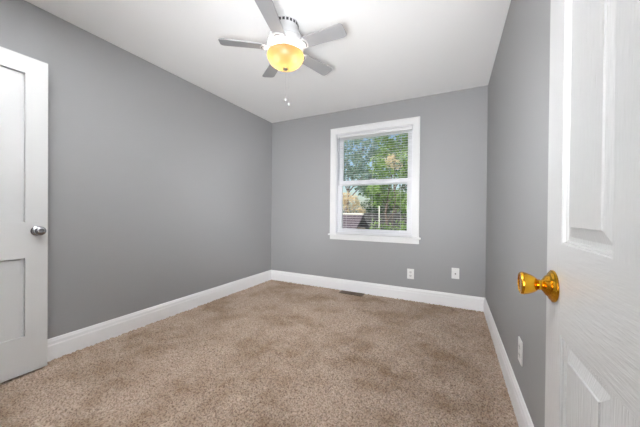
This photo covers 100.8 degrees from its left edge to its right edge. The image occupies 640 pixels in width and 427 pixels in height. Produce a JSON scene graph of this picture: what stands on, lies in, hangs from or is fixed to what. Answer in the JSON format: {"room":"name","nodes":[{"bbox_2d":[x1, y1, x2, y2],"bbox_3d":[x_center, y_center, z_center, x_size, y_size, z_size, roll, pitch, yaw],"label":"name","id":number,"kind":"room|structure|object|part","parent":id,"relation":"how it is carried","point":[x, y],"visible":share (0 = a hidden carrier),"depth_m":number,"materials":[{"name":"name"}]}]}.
{"room":"empty bedroom","nodes":[
{"label":"empty bedroom","id":0,"kind":"room"},
{"bbox_2d":[0,0,271,338],"bbox_3d":[-1.583,-0.168,2.632,0.120,2.500,3.438,1,0,27],"label":"wall","id":1,"kind":"structure","parent":0,"point":[160,184],"depth_m":2.35,"materials":[{"name":"grey paint"}]},
{"bbox_2d":[0,46,47,382],"bbox_3d":[-1.990,0.012,1.475,0.156,2.019,0.683,1,0,27],"label":"door","id":2,"kind":"structure","parent":1,"relation":"in","point":[23,79],"depth_m":1.68,"materials":[{"name":"white paint"}]},
{"bbox_3d":[-1.818,0.113,1.716,0.064,0.064,0.064,1,0,27],"label":"knob","id":3,"kind":"part","parent":2,"relation":"part of","materials":[{"name":"silver metal"}]},
{"bbox_2d":[47,270,270,361],"bbox_3d":[-1.505,0.973,2.662,0.016,0.180,3.318,1,0,27],"label":"baseboard","id":4,"kind":"structure","parent":1,"relation":"attached to","point":[67,343],"depth_m":2.39,"materials":[{"name":"white paint"}]},
{"bbox_2d":[0,280,518,426],"bbox_3d":[-0.255,1.049,1.988,2.898,0.015,3.438,1,0,27],"label":"floor","id":5,"kind":"structure","parent":0,"point":[271,353],"depth_m":1.76,"materials":[{"name":"beige carpet"}]},
{"bbox_2d":[339,290,363,295],"bbox_3d":[0.412,1.040,3.446,0.310,0.016,0.104,1,0,27],"label":"floor vent","id":6,"kind":"object","parent":5,"relation":"in","point":[342,291],"visible":1,"depth_m":3.44,"materials":[{"name":"brown metal"}]},
{"bbox_2d":[25,0,510,122],"bbox_3d":[-0.557,-1.466,1.329,3.098,0.150,5.078,1,0,27],"label":"ceiling","id":7,"kind":"structure","parent":0,"point":[391,50],"depth_m":2.18,"materials":[{"name":"white paint"}]},
{"bbox_2d":[218,0,346,105],"bbox_3d":[-0.224,-1.117,1.933,0.865,0.550,0.907,1,0,27],"label":"ceiling fan","id":8,"kind":"object","parent":7,"relation":"hanging from","point":[285,45],"visible":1,"depth_m":1.85,"materials":[{"name":"white metal"}]},
{"bbox_3d":[-0.556,-1.214,1.898,0.315,0.027,0.109,0,0,-9],"label":"fan blade","id":9,"kind":"part","parent":8,"relation":"part of","materials":[{"name":"grey wood"}]},
{"bbox_3d":[-0.393,-1.215,2.221,0.109,0.027,0.315,0,0,-27],"label":"fan blade","id":10,"kind":"part","parent":8,"relation":"part of","materials":[{"name":"grey wood"}]},
{"bbox_3d":[-0.300,-1.210,1.643,0.109,0.027,0.315,1,0,9],"label":"fan blade","id":11,"kind":"part","parent":8,"relation":"part of","materials":[{"name":"grey wood"}]},
{"bbox_3d":[-0.254,-1.117,1.948,0.270,0.111,0.270,1,0,27],"label":"lamp shade","id":12,"kind":"part","parent":8,"relation":"part of","materials":[{"name":"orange glass"}]},
{"bbox_3d":[-0.036,-1.211,2.166,0.109,0.027,0.315,1,1,45],"label":"fan blade","id":13,"kind":"part","parent":8,"relation":"part of","materials":[{"name":"grey wood"}]},
{"bbox_3d":[0.022,-1.209,1.809,0.315,0.027,0.109,1,0,27],"label":"fan blade","id":14,"kind":"part","parent":8,"relation":"part of","materials":[{"name":"grey wood"}]},
{"bbox_2d":[271,85,487,297],"bbox_3d":[0.546,-0.155,3.551,3.098,2.500,0.120,1,0,27],"label":"wall","id":15,"kind":"structure","parent":0,"point":[454,124],"depth_m":3.20,"materials":[{"name":"grey paint"}]},
{"bbox_2d":[328,116,420,243],"bbox_3d":[0.693,-0.399,3.469,1.200,1.518,0.195,1,0,27],"label":"window","id":16,"kind":"structure","parent":15,"relation":"in","point":[413,189],"depth_m":3.41,"materials":[{"name":"white paint"}]},
{"bbox_2d":[337,126,412,236],"bbox_3d":[0.679,-0.395,3.442,0.978,1.346,0.043,1,0,27],"label":"window blind","id":17,"kind":"object","parent":16,"relation":"attached to","point":[401,129],"visible":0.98,"depth_m":3.43,"materials":[{"name":"white plastic"}]},
{"bbox_3d":[0.676,0.269,3.451,0.978,0.018,0.026,1,0,27],"label":"rail","id":18,"kind":"part","parent":17,"relation":"part of","materials":[{"name":"white plastic"}]},
{"bbox_3d":[0.696,-0.088,3.483,0.990,0.715,0.028,1,0,27],"label":"sash","id":19,"kind":"part","parent":16,"relation":"part of","materials":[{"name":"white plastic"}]},
{"bbox_3d":[0.716,-0.724,3.506,0.990,0.692,0.028,1,0,27],"label":"sash","id":20,"kind":"part","parent":16,"relation":"part of","materials":[{"name":"white plastic"}]},
{"bbox_2d":[271,270,484,311],"bbox_3d":[0.506,0.985,3.498,2.858,0.180,0.016,1,0,27],"label":"baseboard","id":21,"kind":"structure","parent":15,"relation":"attached to","point":[466,302],"depth_m":3.32,"materials":[{"name":"white paint"}]},
{"bbox_2d":[407,269,413,278],"bbox_3d":[1.095,0.731,3.205,0.078,0.122,0.008,1,0,27],"label":"wall outlet","id":22,"kind":"object","parent":15,"relation":"attached to","point":[410,272],"visible":1,"depth_m":3.20,"materials":[{"name":"white plastic"}]},
{"bbox_2d":[451,268,458,278],"bbox_3d":[1.525,0.676,2.984,0.078,0.122,0.016,1,0,27],"label":"outlet","id":23,"kind":"object","parent":15,"relation":"attached to","point":[455,271],"visible":1,"depth_m":2.98,"materials":[{"name":"white plastic"}]},
{"bbox_2d":[485,0,550,426],"bbox_3d":[1.077,-0.136,1.293,0.120,2.500,3.438,1,0,27],"label":"wall","id":24,"kind":"structure","parent":0,"point":[518,86],"depth_m":1.41,"materials":[{"name":"grey paint"}]},
{"bbox_2d":[484,298,533,426],"bbox_3d":[1.033,1.003,1.384,0.016,0.180,3.318,1,0,27],"label":"baseboard","id":25,"kind":"structure","parent":24,"relation":"attached to","point":[521,412],"depth_m":1.57,"materials":[{"name":"white paint"}]},
{"bbox_2d":[518,336,522,365],"bbox_3d":[1.032,0.709,1.366,0.008,0.122,0.078,1,0,27],"label":"wall outlet","id":26,"kind":"object","parent":24,"relation":"attached to","point":[520,343],"visible":1,"depth_m":1.35,"materials":[{"name":"white plastic"}]},
{"bbox_3d":[-0.999,-0.149,0.480,3.098,2.500,0.120,1,0,27],"label":"wall","id":27,"kind":"structure","parent":0,"visible":0},
{"bbox_2d":[517,0,639,426],"bbox_3d":[0.361,0.034,0.268,0.149,2.030,0.706,1,0,27],"label":"door","id":28,"kind":"structure","parent":27,"relation":"in","point":[590,285],"depth_m":0.40,"materials":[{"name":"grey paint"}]},
{"bbox_3d":[0.452,0.148,0.553,0.057,0.065,0.065,1,0,27],"label":"knob","id":29,"kind":"part","parent":28,"relation":"part of","materials":[{"name":"gold metal"}]},
{"label":"outside","id":30,"kind":"structure","parent":0,"visible":0},
{"bbox_3d":[6.423,1.767,23.924,50.000,0.200,41.492,1,0,27],"label":"ground","id":31,"kind":"structure","parent":30,"visible":0},
{"bbox_2d":[343,191,367,212],"bbox_3d":[1.299,0.297,13.182,2.205,2.917,1.142,1,0,27],"label":"shrub","id":32,"kind":"object","parent":31,"relation":"on","point":[357,202],"visible":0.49,"depth_m":12.87,"materials":[{"name":"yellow plant"}]},
{"bbox_2d":[343,213,368,228],"bbox_3d":[0.495,0.836,10.500,2.540,1.730,2.000,1,0,27],"label":"garden shed","id":33,"kind":"object","parent":31,"relation":"on","point":[358,219],"visible":0.19,"depth_m":9.91,"materials":[{"name":"beige"}]},
{"bbox_2d":[344,137,401,212],"bbox_3d":[1.924,-1.472,14.785,5.171,6.427,2.442,1,0,27],"label":"tree","id":34,"kind":"object","parent":31,"relation":"on","point":[351,169],"visible":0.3,"depth_m":14.30,"materials":[{"name":"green plant"}]},
{"bbox_2d":[354,137,407,212],"bbox_3d":[5.332,-1.994,18.055,6.170,7.497,2.835,1,0,27],"label":"tree","id":35,"kind":"object","parent":31,"relation":"on","point":[356,188],"visible":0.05,"depth_m":18.08,"materials":[{"name":"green plant"}]},
{"bbox_2d":[360,133,407,229],"bbox_3d":[2.999,-0.769,8.798,3.414,5.107,1.824,1,0,13],"label":"tree","id":36,"kind":"object","parent":31,"relation":"on","point":[376,190],"visible":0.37,"depth_m":8.84,"materials":[{"name":"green plant"}]},
{"bbox_2d":[364,213,406,230],"bbox_3d":[2.385,0.827,11.361,12.063,1.710,0.062,1,0,27],"label":"fence","id":37,"kind":"object","parent":31,"relation":"on","point":[376,215],"visible":0.06,"depth_m":11.18,"materials":[{"name":"grey wood"}]},
{"bbox_2d":[369,215,406,229],"bbox_3d":[1.855,0.916,6.249,1.601,1.756,1.095,1,0,27],"label":"shrub","id":38,"kind":"object","parent":31,"relation":"on","point":[375,222],"visible":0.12,"depth_m":6.40,"materials":[{"name":"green plant"}]},
{"bbox_2d":[385,154,402,228],"bbox_3d":[1.869,0.111,6.834,0.426,3.354,0.451,0,0,-24],"label":"tree","id":39,"kind":"object","parent":31,"relation":"on","point":[388,158],"visible":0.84,"depth_m":6.83,"materials":[{"name":"brown plant"}]}
]}

